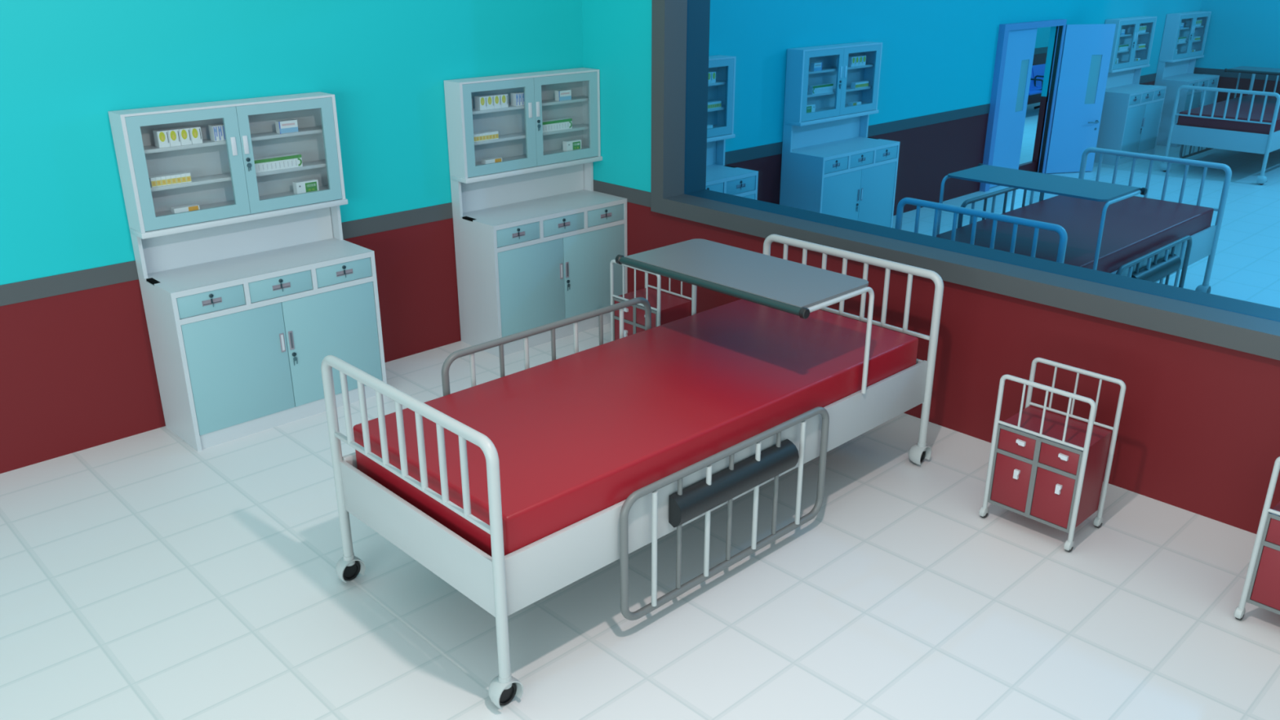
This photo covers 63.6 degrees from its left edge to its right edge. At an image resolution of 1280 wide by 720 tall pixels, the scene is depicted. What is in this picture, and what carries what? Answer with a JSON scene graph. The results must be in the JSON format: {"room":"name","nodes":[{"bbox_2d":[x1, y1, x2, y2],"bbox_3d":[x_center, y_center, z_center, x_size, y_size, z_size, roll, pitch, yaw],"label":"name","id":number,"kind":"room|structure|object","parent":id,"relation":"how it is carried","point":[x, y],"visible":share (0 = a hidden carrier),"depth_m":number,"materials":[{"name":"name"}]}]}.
{"room":"hospital room","nodes":[
{"label":"hospital room","id":0,"kind":"room"},
{"bbox_2d":[0,0,1201,473],"bbox_3d":[2.619,-2.921,10.351,25.500,3.000,0.090,-19,29,-40],"label":"wall","id":1,"kind":"structure","parent":0,"point":[77,371],"depth_m":6.21,"materials":[{"name":"paint"}]},
{"bbox_2d":[0,72,1156,306],"bbox_3d":[0.871,-1.769,8.927,20.560,0.106,0.004,-19,29,-40],"label":"trim","id":2,"kind":"structure","parent":1,"relation":"attached to","point":[68,282],"depth_m":6.61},
{"bbox_2d":[979,18,1115,191],"bbox_3d":[4.790,-3.083,12.343,2.147,1.853,0.345,-14,25,-31],"label":"door","id":3,"kind":"structure","parent":1,"relation":"in","point":[1079,71],"depth_m":12.47,"materials":[{"name":"blue wood"}]},
{"bbox_2d":[0,102,1279,719],"bbox_3d":[4.487,-0.769,9.109,25.500,0.100,13.700,-19,29,-40],"label":"floor","id":4,"kind":"structure","parent":0,"point":[149,575],"depth_m":4.42,"materials":[{"name":"tile"}]},
{"bbox_2d":[107,92,386,451],"bbox_3d":[-2.169,-0.541,5.912,1.206,1.800,0.465,-19,29,-40],"label":"medicine cabinet","id":5,"kind":"object","parent":4,"relation":"on","point":[246,294],"visible":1,"depth_m":5.81,"materials":[{"name":"metal"}]},
{"bbox_2d":[148,176,156,187],"bbox_3d":[-2.599,-0.949,5.497,0.026,0.050,0.051,-19,29,-40],"label":"carton","id":6,"kind":"object","parent":5,"relation":"on","point":[152,180],"visible":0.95,"depth_m":5.48,"materials":[{"name":"cardboard"}]},
{"bbox_2d":[153,175,161,186],"bbox_3d":[-2.580,-0.955,5.514,0.026,0.050,0.051,-19,29,-40],"label":"carton","id":7,"kind":"object","parent":5,"relation":"on","point":[158,182],"visible":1,"depth_m":5.50,"materials":[{"name":"cardboard"}]},
{"bbox_2d":[152,128,170,147],"bbox_3d":[-2.539,-1.175,5.478,0.056,0.086,0.062,-19,29,-40],"label":"carton","id":8,"kind":"object","parent":5,"relation":"on","point":[161,136],"visible":1,"depth_m":5.46,"materials":[{"name":"white cardboard"}]},
{"bbox_2d":[157,174,166,186],"bbox_3d":[-2.561,-0.962,5.531,0.026,0.050,0.051,-19,29,-40],"label":"carton","id":9,"kind":"object","parent":5,"relation":"on","point":[163,180],"visible":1,"depth_m":5.51,"materials":[{"name":"cardboard"}]},
{"bbox_2d":[162,173,172,185],"bbox_3d":[-2.542,-0.969,5.548,0.026,0.050,0.051,-19,29,-40],"label":"carton","id":10,"kind":"object","parent":5,"relation":"on","point":[168,179],"visible":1,"depth_m":5.53,"materials":[{"name":"cardboard"}]},
{"bbox_2d":[167,173,177,184],"bbox_3d":[-2.523,-0.975,5.565,0.026,0.050,0.051,-19,29,-40],"label":"carton","id":11,"kind":"object","parent":5,"relation":"on","point":[173,178],"visible":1,"depth_m":5.55,"materials":[{"name":"white cardboard"}]},
{"bbox_2d":[164,128,181,146],"bbox_3d":[-2.497,-1.190,5.515,0.056,0.086,0.062,-19,29,-40],"label":"carton","id":12,"kind":"object","parent":5,"relation":"on","point":[173,133],"visible":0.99,"depth_m":5.49,"materials":[{"name":"white cardboard"}]},
{"bbox_2d":[172,173,182,183],"bbox_3d":[-2.504,-0.982,5.582,0.026,0.050,0.051,-19,29,-40],"label":"carton","id":13,"kind":"object","parent":5,"relation":"on","point":[178,177],"visible":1,"depth_m":5.57,"materials":[{"name":"white cardboard"}]},
{"bbox_2d":[177,172,186,183],"bbox_3d":[-2.485,-0.989,5.599,0.026,0.050,0.051,-19,29,-40],"label":"carton","id":14,"kind":"object","parent":5,"relation":"on","point":[183,176],"visible":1,"depth_m":5.58,"materials":[{"name":"white cardboard"}]},
{"bbox_2d":[176,126,191,145],"bbox_3d":[-2.455,-1.204,5.552,0.056,0.086,0.062,-19,29,-40],"label":"carton","id":15,"kind":"object","parent":5,"relation":"on","point":[184,132],"visible":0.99,"depth_m":5.53,"materials":[{"name":"white cardboard"}]},
{"bbox_2d":[170,204,199,213],"bbox_3d":[-2.491,-0.828,5.656,0.137,0.028,0.051,-19,29,-40],"label":"carton","id":16,"kind":"object","parent":5,"relation":"in","point":[180,209],"visible":1,"depth_m":5.64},
{"bbox_2d":[182,171,191,182],"bbox_3d":[-2.466,-0.995,5.616,0.026,0.050,0.051,-19,29,-40],"label":"carton","id":17,"kind":"object","parent":5,"relation":"on","point":[188,175],"visible":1,"depth_m":5.60,"materials":[{"name":"white cardboard"}]},
{"bbox_2d":[185,125,202,144],"bbox_3d":[-2.414,-1.219,5.590,0.056,0.086,0.062,-19,29,-40],"label":"carton","id":18,"kind":"object","parent":5,"relation":"on","point":[195,131],"visible":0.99,"depth_m":5.57,"materials":[{"name":"white cardboard"}]},
{"bbox_2d":[208,124,219,141],"bbox_3d":[-2.337,-1.245,5.660,0.024,0.083,0.061,-19,29,-40],"label":"carton","id":19,"kind":"object","parent":5,"relation":"on","point":[213,130],"visible":1,"depth_m":5.65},
{"bbox_2d":[213,124,223,141],"bbox_3d":[-2.318,-1.251,5.676,0.024,0.083,0.061,-19,29,-40],"label":"carton","id":20,"kind":"object","parent":5,"relation":"on","point":[219,126],"visible":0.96,"depth_m":5.66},
{"bbox_2d":[218,123,226,140],"bbox_3d":[-2.300,-1.258,5.693,0.024,0.083,0.061,-19,29,-40],"label":"carton","id":21,"kind":"object","parent":5,"relation":"on","point":[223,128],"visible":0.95,"depth_m":5.67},
{"bbox_2d":[143,125,322,154],"bbox_3d":[-2.276,-1.230,5.763,1.154,0.019,0.130,-19,29,-40],"label":"shelf","id":22,"kind":"object","parent":5,"relation":"attached to","point":[264,133],"depth_m":5.81,"materials":[{"name":"metal"}]},
{"bbox_2d":[150,159,326,191],"bbox_3d":[-2.276,-1.044,5.836,1.154,0.019,0.130,-19,29,-40],"label":"shelf","id":23,"kind":"object","parent":5,"relation":"attached to","point":[219,175],"depth_m":5.79,"materials":[{"name":"metal"}]},
{"bbox_2d":[253,158,262,173],"bbox_3d":[-2.179,-1.105,5.870,0.024,0.070,0.051,-19,29,-40],"label":"carton","id":24,"kind":"object","parent":5,"relation":"on","point":[258,161],"visible":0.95,"depth_m":5.86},
{"bbox_2d":[256,158,266,172],"bbox_3d":[-2.161,-1.111,5.886,0.024,0.070,0.051,-19,29,-40],"label":"carton","id":25,"kind":"object","parent":5,"relation":"on","point":[262,161],"visible":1,"depth_m":5.87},
{"bbox_2d":[261,157,270,171],"bbox_3d":[-2.143,-1.118,5.903,0.024,0.070,0.051,-19,29,-40],"label":"carton","id":26,"kind":"object","parent":5,"relation":"on","point":[266,160],"visible":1,"depth_m":5.89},
{"bbox_2d":[266,156,274,170],"bbox_3d":[-2.125,-1.124,5.919,0.024,0.070,0.051,-19,29,-40],"label":"carton","id":27,"kind":"object","parent":5,"relation":"on","point":[270,159],"visible":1,"depth_m":5.90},
{"bbox_2d":[269,156,278,170],"bbox_3d":[-2.107,-1.130,5.935,0.024,0.070,0.051,-19,29,-40],"label":"carton","id":28,"kind":"object","parent":5,"relation":"on","point":[274,159],"visible":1,"depth_m":5.92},
{"bbox_2d":[273,155,282,169],"bbox_3d":[-2.089,-1.137,5.951,0.024,0.070,0.051,-19,29,-40],"label":"carton","id":29,"kind":"object","parent":5,"relation":"on","point":[278,158],"visible":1,"depth_m":5.93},
{"bbox_2d":[278,155,286,168],"bbox_3d":[-2.071,-1.143,5.967,0.024,0.070,0.051,-19,29,-40],"label":"carton","id":30,"kind":"object","parent":5,"relation":"on","point":[282,157],"visible":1,"depth_m":5.95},
{"bbox_2d":[281,155,290,168],"bbox_3d":[-2.053,-1.149,5.983,0.024,0.070,0.051,-19,29,-40],"label":"carton","id":31,"kind":"object","parent":5,"relation":"on","point":[287,158],"visible":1,"depth_m":5.97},
{"bbox_2d":[275,119,298,133],"bbox_3d":[-2.029,-1.342,5.929,0.112,0.068,0.046,-19,29,-40],"label":"carton","id":32,"kind":"object","parent":5,"relation":"on","point":[288,126],"visible":1,"depth_m":5.91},
{"bbox_2d":[285,154,294,168],"bbox_3d":[-2.035,-1.156,6.000,0.024,0.070,0.051,-19,29,-40],"label":"carton","id":33,"kind":"object","parent":5,"relation":"on","point":[291,158],"visible":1,"depth_m":5.98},
{"bbox_2d":[290,153,298,167],"bbox_3d":[-2.017,-1.162,6.016,0.024,0.070,0.051,-19,29,-40],"label":"carton","id":34,"kind":"object","parent":5,"relation":"on","point":[295,156],"visible":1,"depth_m":6.00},
{"bbox_2d":[293,153,302,166],"bbox_3d":[-1.999,-1.168,6.032,0.024,0.070,0.052,-19,29,-40],"label":"carton","id":35,"kind":"object","parent":5,"relation":"on","point":[299,156],"visible":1,"depth_m":6.02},
{"bbox_2d":[292,178,319,194],"bbox_3d":[-1.976,-1.026,6.107,0.138,0.069,0.046,-19,29,-40],"label":"carton","id":36,"kind":"object","parent":5,"relation":"in","point":[312,184],"visible":1,"depth_m":6.08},
{"bbox_2d":[444,67,627,357],"bbox_3d":[-0.681,-1.063,7.247,1.206,1.800,0.465,-19,29,-40],"label":"medicine cabinet","id":37,"kind":"object","parent":4,"relation":"on","point":[535,245],"visible":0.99,"depth_m":7.13,"materials":[{"name":"metal"}]},
{"bbox_2d":[476,132,482,141],"bbox_3d":[-1.073,-1.483,6.865,0.026,0.050,0.051,-19,29,-40],"label":"carton","id":38,"kind":"object","parent":37,"relation":"on","point":[480,134],"visible":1,"depth_m":6.85,"materials":[{"name":"white cardboard"}]},
{"bbox_2d":[474,95,487,110],"bbox_3d":[-1.051,-1.696,6.812,0.056,0.086,0.062,-19,29,-40],"label":"carton","id":39,"kind":"object","parent":37,"relation":"on","point":[480,101],"visible":1,"depth_m":6.79,"materials":[{"name":"white cardboard"}]},
{"bbox_2d":[478,132,485,141],"bbox_3d":[-1.054,-1.490,6.882,0.026,0.050,0.051,-19,29,-40],"label":"carton","id":40,"kind":"object","parent":37,"relation":"on","point":[483,133],"visible":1,"depth_m":6.87,"materials":[{"name":"white cardboard"}]},
{"bbox_2d":[482,131,488,140],"bbox_3d":[-1.035,-1.497,6.899,0.026,0.050,0.051,-19,29,-40],"label":"carton","id":41,"kind":"object","parent":37,"relation":"on","point":[486,133],"visible":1,"depth_m":6.88,"materials":[{"name":"white cardboard"}]},
{"bbox_2d":[484,131,492,140],"bbox_3d":[-1.016,-1.503,6.917,0.026,0.050,0.051,-19,29,-40],"label":"carton","id":42,"kind":"object","parent":37,"relation":"on","point":[490,132],"visible":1,"depth_m":6.90,"materials":[{"name":"white cardboard"}]},
{"bbox_2d":[484,94,493,109],"bbox_3d":[-1.009,-1.711,6.849,0.056,0.086,0.062,-19,29,-40],"label":"carton","id":43,"kind":"object","parent":37,"relation":"on","point":[490,99],"visible":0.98,"depth_m":6.83,"materials":[{"name":"white cardboard"}]},
{"bbox_2d":[480,156,502,164],"bbox_3d":[-1.003,-1.350,6.990,0.137,0.028,0.051,-19,29,-40],"label":"carton","id":44,"kind":"object","parent":37,"relation":"in","point":[496,159],"visible":1,"depth_m":6.97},
{"bbox_2d":[488,130,495,139],"bbox_3d":[-0.997,-1.510,6.934,0.026,0.050,0.051,-19,29,-40],"label":"carton","id":45,"kind":"object","parent":37,"relation":"on","point":[493,132],"visible":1,"depth_m":6.92,"materials":[{"name":"white cardboard"}]},
{"bbox_2d":[490,93,501,108],"bbox_3d":[-0.967,-1.726,6.886,0.056,0.086,0.062,-19,29,-40],"label":"carton","id":46,"kind":"object","parent":37,"relation":"on","point":[497,99],"visible":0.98,"depth_m":6.87,"materials":[{"name":"white cardboard"}]},
{"bbox_2d":[497,93,508,107],"bbox_3d":[-0.926,-1.740,6.924,0.056,0.086,0.062,-19,29,-40],"label":"carton","id":47,"kind":"object","parent":37,"relation":"on","point":[504,96],"visible":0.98,"depth_m":6.90,"materials":[{"name":"white cardboard"}]},
{"bbox_2d":[510,92,519,106],"bbox_3d":[-0.849,-1.766,6.994,0.024,0.083,0.061,-19,29,-40],"label":"carton","id":48,"kind":"object","parent":37,"relation":"on","point":[514,98],"visible":1,"depth_m":6.98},
{"bbox_2d":[514,92,522,106],"bbox_3d":[-0.830,-1.773,7.011,0.024,0.083,0.061,-19,29,-40],"label":"carton","id":49,"kind":"object","parent":37,"relation":"on","point":[519,94],"visible":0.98,"depth_m":6.99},
{"bbox_2d":[519,92,524,105],"bbox_3d":[-0.812,-1.779,7.027,0.024,0.083,0.061,-19,29,-40],"label":"carton","id":50,"kind":"object","parent":37,"relation":"on","point":[522,93],"visible":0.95,"depth_m":7.00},
{"bbox_2d":[471,95,588,114],"bbox_3d":[-0.788,-1.751,7.097,1.154,0.019,0.130,-19,29,-40],"label":"shelf","id":51,"kind":"object","parent":37,"relation":"attached to","point":[547,100],"depth_m":7.17,"materials":[{"name":"metal"}]},
{"bbox_2d":[474,123,588,145],"bbox_3d":[-0.788,-1.565,7.170,1.154,0.019,0.130,-19,29,-40],"label":"shelf","id":52,"kind":"object","parent":37,"relation":"attached to","point":[515,134],"depth_m":7.16,"materials":[{"name":"metal"}]},
{"bbox_2d":[542,120,547,132],"bbox_3d":[-0.673,-1.633,7.221,0.024,0.070,0.051,-19,29,-40],"label":"carton","id":53,"kind":"object","parent":37,"relation":"on","point":[545,122],"visible":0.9,"depth_m":7.21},
{"bbox_2d":[544,120,550,131],"bbox_3d":[-0.655,-1.639,7.237,0.024,0.070,0.051,-19,29,-40],"label":"carton","id":54,"kind":"object","parent":37,"relation":"on","point":[548,122],"visible":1,"depth_m":7.22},
{"bbox_2d":[546,120,553,131],"bbox_3d":[-0.637,-1.646,7.253,0.024,0.070,0.051,-19,29,-40],"label":"carton","id":55,"kind":"object","parent":37,"relation":"on","point":[551,122],"visible":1,"depth_m":7.24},
{"bbox_2d":[549,120,555,130],"bbox_3d":[-0.619,-1.652,7.269,0.024,0.070,0.051,-19,29,-40],"label":"carton","id":56,"kind":"object","parent":37,"relation":"on","point":[553,121],"visible":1,"depth_m":7.25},
{"bbox_2d":[554,119,561,130],"bbox_3d":[-0.583,-1.665,7.301,0.024,0.070,0.051,-19,29,-40],"label":"carton","id":57,"kind":"object","parent":37,"relation":"on","point":[559,121],"visible":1,"depth_m":7.29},
{"bbox_2d":[559,119,564,129],"bbox_3d":[-0.565,-1.671,7.318,0.024,0.070,0.051,-19,29,-40],"label":"carton","id":58,"kind":"object","parent":37,"relation":"on","point":[562,120],"visible":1,"depth_m":7.30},
{"bbox_2d":[555,88,571,101],"bbox_3d":[-0.541,-1.863,7.263,0.112,0.068,0.046,-19,29,-40],"label":"carton","id":59,"kind":"object","parent":37,"relation":"on","point":[560,95],"visible":1,"depth_m":7.24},
{"bbox_2d":[564,117,572,128],"bbox_3d":[-0.511,-1.690,7.366,0.024,0.070,0.052,-19,29,-40],"label":"carton","id":60,"kind":"object","parent":37,"relation":"on","point":[570,119],"visible":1,"depth_m":7.35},
{"bbox_2d":[562,138,581,151],"bbox_3d":[-0.488,-1.548,7.441,0.138,0.069,0.046,-19,29,-40],"label":"carton","id":61,"kind":"object","parent":37,"relation":"in","point":[572,144],"visible":1,"depth_m":7.41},
{"bbox_2d":[320,234,943,709],"bbox_3d":[0.127,0.266,4.852,2.892,1.072,1.261,-19,29,-40],"label":"hospital bed","id":62,"kind":"object","parent":4,"relation":"on","point":[513,490],"visible":0.98,"depth_m":4.29,"materials":[{"name":"white metal"}]},
{"bbox_2d":[335,552,365,582],"bbox_3d":[-1.278,0.901,4.518,0.118,0.132,0.094,-19,29,-40],"label":"caster wheel","id":63,"kind":"object","parent":62,"relation":"attached to","point":[348,566],"depth_m":4.49,"materials":[{"name":"plastic"}]},
{"bbox_2d":[488,674,523,709],"bbox_3d":[-0.500,1.196,3.767,0.118,0.132,0.094,-19,29,-40],"label":"caster wheel","id":64,"kind":"object","parent":62,"relation":"attached to","point":[503,688],"depth_m":3.74,"materials":[{"name":"plastic"}]},
{"bbox_2d":[615,238,874,393],"bbox_3d":[0.489,-0.181,5.060,0.569,0.558,1.185,-19,29,-40],"label":"table","id":65,"kind":"object","parent":62,"relation":"attached to","point":[786,286],"visible":1,"depth_m":4.87,"materials":[{"name":"metal"}]},
{"bbox_2d":[908,440,931,465],"bbox_3d":[1.498,0.495,5.559,0.118,0.132,0.094,-19,29,-40],"label":"caster wheel","id":66,"kind":"object","parent":62,"relation":"attached to","point":[918,451],"depth_m":5.52,"materials":[{"name":"plastic"}]},
{"bbox_2d":[609,259,692,341],"bbox_3d":[0.079,-0.274,6.661,0.365,0.759,0.458,-19,29,-40],"label":"bedside cabinet","id":67,"kind":"object","parent":4,"relation":"on","point":[666,308],"visible":0.26,"depth_m":6.56,"materials":[{"name":"white metal"}]},
{"bbox_2d":[705,55,758,199],"bbox_3d":[0.379,-1.434,8.197,1.206,1.800,0.465,-19,29,-40],"label":"medicine cabinet","id":68,"kind":"object","parent":4,"relation":"on","point":[720,177],"visible":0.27,"depth_m":8.40,"materials":[{"name":"metal"}]},
{"bbox_2d":[708,71,715,83],"bbox_3d":[0.567,-2.263,8.262,0.056,0.086,0.062,-19,29,-40],"label":"carton","id":69,"kind":"object","parent":68,"relation":"on","point":[713,73],"visible":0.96,"depth_m":8.24,"materials":[{"name":"white cardboard"}]},
{"bbox_2d":[707,105,725,111],"bbox_3d":[0.271,-1.937,8.120,1.154,0.019,0.130,-19,29,-40],"label":"shelf","id":70,"kind":"object","parent":68,"relation":"attached to","point":[722,107],"depth_m":8.36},
{"bbox_2d":[707,80,726,86],"bbox_3d":[0.271,-2.123,8.047,1.154,0.019,0.130,-19,29,-40],"label":"shelf","id":71,"kind":"object","parent":68,"relation":"attached to","point":[717,82],"depth_m":8.30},
{"bbox_2d":[779,41,899,227],"bbox_3d":[1.872,-1.958,9.536,1.206,1.800,0.465,-19,29,-40],"label":"medicine cabinet","id":72,"kind":"object","parent":4,"relation":"on","point":[830,165],"visible":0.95,"depth_m":9.40,"materials":[{"name":"metal"}]},
{"bbox_2d":[806,103,815,112],"bbox_3d":[1.507,-2.247,9.230,0.138,0.069,0.046,-19,29,-40],"label":"carton","id":73,"kind":"object","parent":72,"relation":"in","point":[811,108],"visible":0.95,"depth_m":9.22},
{"bbox_2d":[808,85,814,94],"bbox_3d":[1.526,-2.404,9.193,0.024,0.070,0.052,-19,29,-40],"label":"carton","id":74,"kind":"object","parent":72,"relation":"on","point":[811,88],"visible":1,"depth_m":9.18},
{"bbox_2d":[809,62,822,71],"bbox_3d":[1.560,-2.600,9.147,0.112,0.068,0.046,-19,29,-40],"label":"carton","id":75,"kind":"object","parent":72,"relation":"on","point":[816,66],"visible":1,"depth_m":9.12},
{"bbox_2d":[807,85,871,97],"bbox_3d":[1.764,-2.460,9.459,1.154,0.019,0.130,-19,29,-40],"label":"shelf","id":76,"kind":"object","parent":72,"relation":"attached to","point":[848,89],"depth_m":9.49,"materials":[{"name":"metal"}]},
{"bbox_2d":[808,63,874,74],"bbox_3d":[1.765,-2.646,9.386,1.154,0.019,0.130,-19,29,-40],"label":"shelf","id":77,"kind":"object","parent":72,"relation":"attached to","point":[831,68],"depth_m":9.36,"materials":[{"name":"metal"}]},
{"bbox_2d":[848,56,855,66],"bbox_3d":[1.935,-2.743,9.489,0.056,0.086,0.062,-19,29,-40],"label":"carton","id":78,"kind":"object","parent":72,"relation":"on","point":[851,59],"visible":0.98,"depth_m":9.47,"materials":[{"name":"white cardboard"}]},
{"bbox_2d":[850,82,857,88],"bbox_3d":[1.994,-2.558,9.615,0.026,0.050,0.051,-19,29,-40],"label":"carton","id":79,"kind":"object","parent":72,"relation":"on","point":[854,85],"visible":1,"depth_m":9.60,"materials":[{"name":"white cardboard"}]},
{"bbox_2d":[848,101,861,106],"bbox_3d":[2.019,-2.409,9.700,0.137,0.028,0.051,-19,29,-40],"label":"carton","id":80,"kind":"object","parent":72,"relation":"in","point":[855,103],"visible":1,"depth_m":9.67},
{"bbox_2d":[854,56,858,66],"bbox_3d":[1.977,-2.758,9.527,0.056,0.086,0.062,-19,29,-40],"label":"carton","id":81,"kind":"object","parent":72,"relation":"on","point":[856,60],"visible":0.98,"depth_m":9.51,"materials":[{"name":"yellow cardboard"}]},
{"bbox_2d":[853,55,862,66],"bbox_3d":[2.018,-2.772,9.564,0.056,0.086,0.062,-19,29,-40],"label":"carton","id":82,"kind":"object","parent":72,"relation":"on","point":[860,57],"visible":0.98,"depth_m":9.55,"materials":[{"name":"white cardboard"}]},
{"bbox_2d":[861,55,866,65],"bbox_3d":[2.060,-2.787,9.601,0.056,0.086,0.062,-19,29,-40],"label":"carton","id":83,"kind":"object","parent":72,"relation":"on","point":[864,59],"visible":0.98,"depth_m":9.58,"materials":[{"name":"white cardboard"}]},
{"bbox_2d":[1028,63,1045,109],"bbox_3d":[6.666,-4.577,17.652,2.200,0.766,0.614,-19,29,-40],"label":"bench","id":84,"kind":"object","parent":4,"relation":"on","point":[1037,73],"visible":0.15,"depth_m":18.09,"materials":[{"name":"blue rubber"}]},
{"bbox_2d":[978,357,1125,551],"bbox_3d":[1.937,0.431,4.864,0.365,0.759,0.458,-19,29,-40],"label":"bedside cabinet","id":85,"kind":"object","parent":4,"relation":"on","point":[1045,467],"visible":1,"depth_m":4.79,"materials":[{"name":"red metal"}]},
{"bbox_2d":[978,505,988,518],"bbox_3d":[1.677,0.736,5.033,0.055,0.068,0.031,-19,29,-40],"label":"caster wheel","id":86,"kind":"object","parent":85,"relation":"attached to","point":[984,511],"depth_m":5.02,"materials":[{"name":"plastic"}]},
{"bbox_2d":[1063,537,1074,551],"bbox_3d":[1.973,0.848,4.747,0.055,0.068,0.031,-19,29,-40],"label":"caster wheel","id":87,"kind":"object","parent":85,"relation":"attached to","point":[1068,544],"depth_m":4.73,"materials":[{"name":"plastic"}]},
{"bbox_2d":[1093,514,1102,528],"bbox_3d":[2.197,0.770,4.947,0.055,0.068,0.031,-19,29,-40],"label":"caster wheel","id":88,"kind":"object","parent":85,"relation":"attached to","point":[1098,521],"depth_m":4.93,"materials":[{"name":"plastic"}]},
{"bbox_2d":[894,146,1231,293],"bbox_3d":[3.122,-0.786,7.544,2.892,1.072,1.261,-19,29,-40],"label":"hospital bed","id":89,"kind":"object","parent":4,"relation":"on","point":[1146,238],"visible":0.48,"depth_m":7.45,"materials":[{"name":"white metal"}]},
{"bbox_2d":[936,163,1146,270],"bbox_3d":[2.679,-0.943,7.011,0.569,0.558,1.185,-19,29,-40],"label":"table","id":90,"kind":"object","parent":89,"relation":"attached to","point":[1092,190],"visible":0.97,"depth_m":6.80,"materials":[{"name":"grey metal"}]},
{"bbox_2d":[1195,282,1211,293],"bbox_3d":[4.493,-0.557,8.251,0.118,0.132,0.094,-19,29,-40],"label":"caster wheel","id":91,"kind":"object","parent":89,"relation":"attached to","point":[1205,287],"depth_m":8.21,"materials":[{"name":"plastic"}]},
{"bbox_2d":[1093,16,1166,165],"bbox_3d":[6.522,-3.588,13.706,1.206,1.800,0.465,-19,29,-40],"label":"medicine cabinet","id":92,"kind":"object","parent":4,"relation":"on","point":[1131,113],"visible":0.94,"depth_m":13.59,"materials":[{"name":"metal"}]},
{"bbox_2d":[1117,47,1147,53],"bbox_3d":[6.415,-4.090,13.629,1.154,0.019,0.130,-19,29,-40],"label":"shelf","id":93,"kind":"object","parent":92,"relation":"attached to","point":[1136,49],"depth_m":13.70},
{"bbox_2d":[1120,31,1150,36],"bbox_3d":[6.415,-4.276,13.556,1.154,0.019,0.130,-19,29,-40],"label":"shelf","id":94,"kind":"object","parent":92,"relation":"attached to","point":[1127,33],"depth_m":13.51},
{"bbox_2d":[1154,11,1219,147],"bbox_3d":[7.963,-4.093,14.998,1.206,1.800,0.465,-19,29,-40],"label":"medicine cabinet","id":95,"kind":"object","parent":4,"relation":"on","point":[1174,71],"visible":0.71,"depth_m":14.80,"materials":[{"name":"metal"}]},
{"bbox_2d":[1177,39,1202,44],"bbox_3d":[7.855,-4.595,14.921,1.154,0.019,0.130,-19,29,-40],"label":"shelf","id":96,"kind":"object","parent":95,"relation":"attached to","point":[1186,42],"depth_m":14.96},
{"bbox_2d":[1179,25,1204,30],"bbox_3d":[7.856,-4.781,14.848,1.154,0.019,0.130,-19,29,-40],"label":"shelf","id":97,"kind":"object","parent":95,"relation":"attached to","point":[1184,27],"depth_m":14.78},
{"bbox_2d":[1160,73,1279,184],"bbox_3d":[8.052,-3.105,13.474,2.892,1.072,1.261,-19,29,-40],"label":"hospital bed","id":98,"kind":"object","parent":4,"relation":"on","point":[1250,122],"visible":0.94,"depth_m":12.62,"materials":[{"name":"white metal"}]},
{"bbox_2d":[1160,161,1167,171],"bbox_3d":[6.679,-2.458,13.110,0.118,0.132,0.094,-19,29,-40],"label":"caster wheel","id":99,"kind":"object","parent":98,"relation":"attached to","point":[1163,166],"depth_m":13.09,"materials":[{"name":"rubber"}]},
{"bbox_2d":[1224,66,1279,97],"bbox_3d":[8.422,-3.549,13.674,0.569,0.558,1.185,-19,29,-40],"label":"table","id":100,"kind":"object","parent":98,"relation":"attached to","point":[1246,69],"visible":0.93,"depth_m":13.68,"materials":[{"name":"grey metal"}]},
{"bbox_2d":[1256,173,1267,184],"bbox_3d":[7.457,-2.163,12.358,0.118,0.132,0.094,-19,29,-40],"label":"caster wheel","id":101,"kind":"object","parent":98,"relation":"attached to","point":[1261,179],"depth_m":12.33,"materials":[{"name":"rubber"}]},
{"bbox_2d":[1233,456,1279,620],"bbox_3d":[2.736,0.734,4.091,0.365,0.759,0.458,-19,29,-40],"label":"bedside cabinet","id":102,"kind":"object","parent":4,"relation":"on","point":[1261,588],"visible":1,"depth_m":4.13,"materials":[{"name":"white metal"}]},
{"bbox_2d":[1233,604,1245,620],"bbox_3d":[2.476,1.039,4.260,0.055,0.068,0.031,-19,29,-40],"label":"caster wheel","id":103,"kind":"object","parent":102,"relation":"attached to","point":[1239,612],"depth_m":4.25,"materials":[{"name":"plastic"}]},
{"bbox_2d":[582,0,1279,533],"bbox_3d":[2.977,-0.619,4.475,0.262,3.000,9.500,-19,29,-40],"label":"wall","id":104,"kind":"structure","parent":0,"point":[1198,433],"depth_m":5.46,"materials":[{"name":"paint"}]},
{"bbox_2d":[593,179,650,207],"bbox_3d":[2.882,-0.069,4.590,0.004,0.106,9.496,-19,29,-40],"label":"trim","id":105,"kind":"structure","parent":104,"relation":"attached to","point":[635,196],"depth_m":7.47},
{"bbox_2d":[650,0,1279,359],"bbox_3d":[2.887,-1.013,4.461,0.434,1.976,7.653,-19,29,-40],"label":"window","id":106,"kind":"structure","parent":104,"relation":"in","point":[680,28],"depth_m":6.11,"materials":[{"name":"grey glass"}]},
{"bbox_2d":[1026,26,1050,104],"bbox_3d":[4.323,-5.166,16.087,14.500,3.000,0.200,-19,29,-40],"label":"wall","id":107,"kind":"structure","parent":0,"point":[1042,33],"depth_m":18.86,"materials":[{"name":"paint"}]},
{"bbox_2d":[1034,46,1048,54],"bbox_3d":[4.393,-4.623,16.221,14.500,0.106,0.004,-19,29,-40],"label":"trim","id":108,"kind":"structure","parent":107,"relation":"attached to","point":[1042,50],"depth_m":18.84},
{"bbox_2d":[1195,0,1279,102],"bbox_3d":[11.661,-3.663,12.262,0.250,3.000,9.500,-19,29,-40],"label":"wall","id":109,"kind":"structure","parent":0,"point":[1241,33],"depth_m":14.96,"materials":[{"name":"paint"}]},
{"bbox_2d":[1193,66,1279,80],"bbox_3d":[11.570,-3.114,12.381,0.004,0.106,9.496,-19,29,-40],"label":"trim","id":110,"kind":"structure","parent":109,"relation":"attached to","point":[1221,73],"depth_m":15.19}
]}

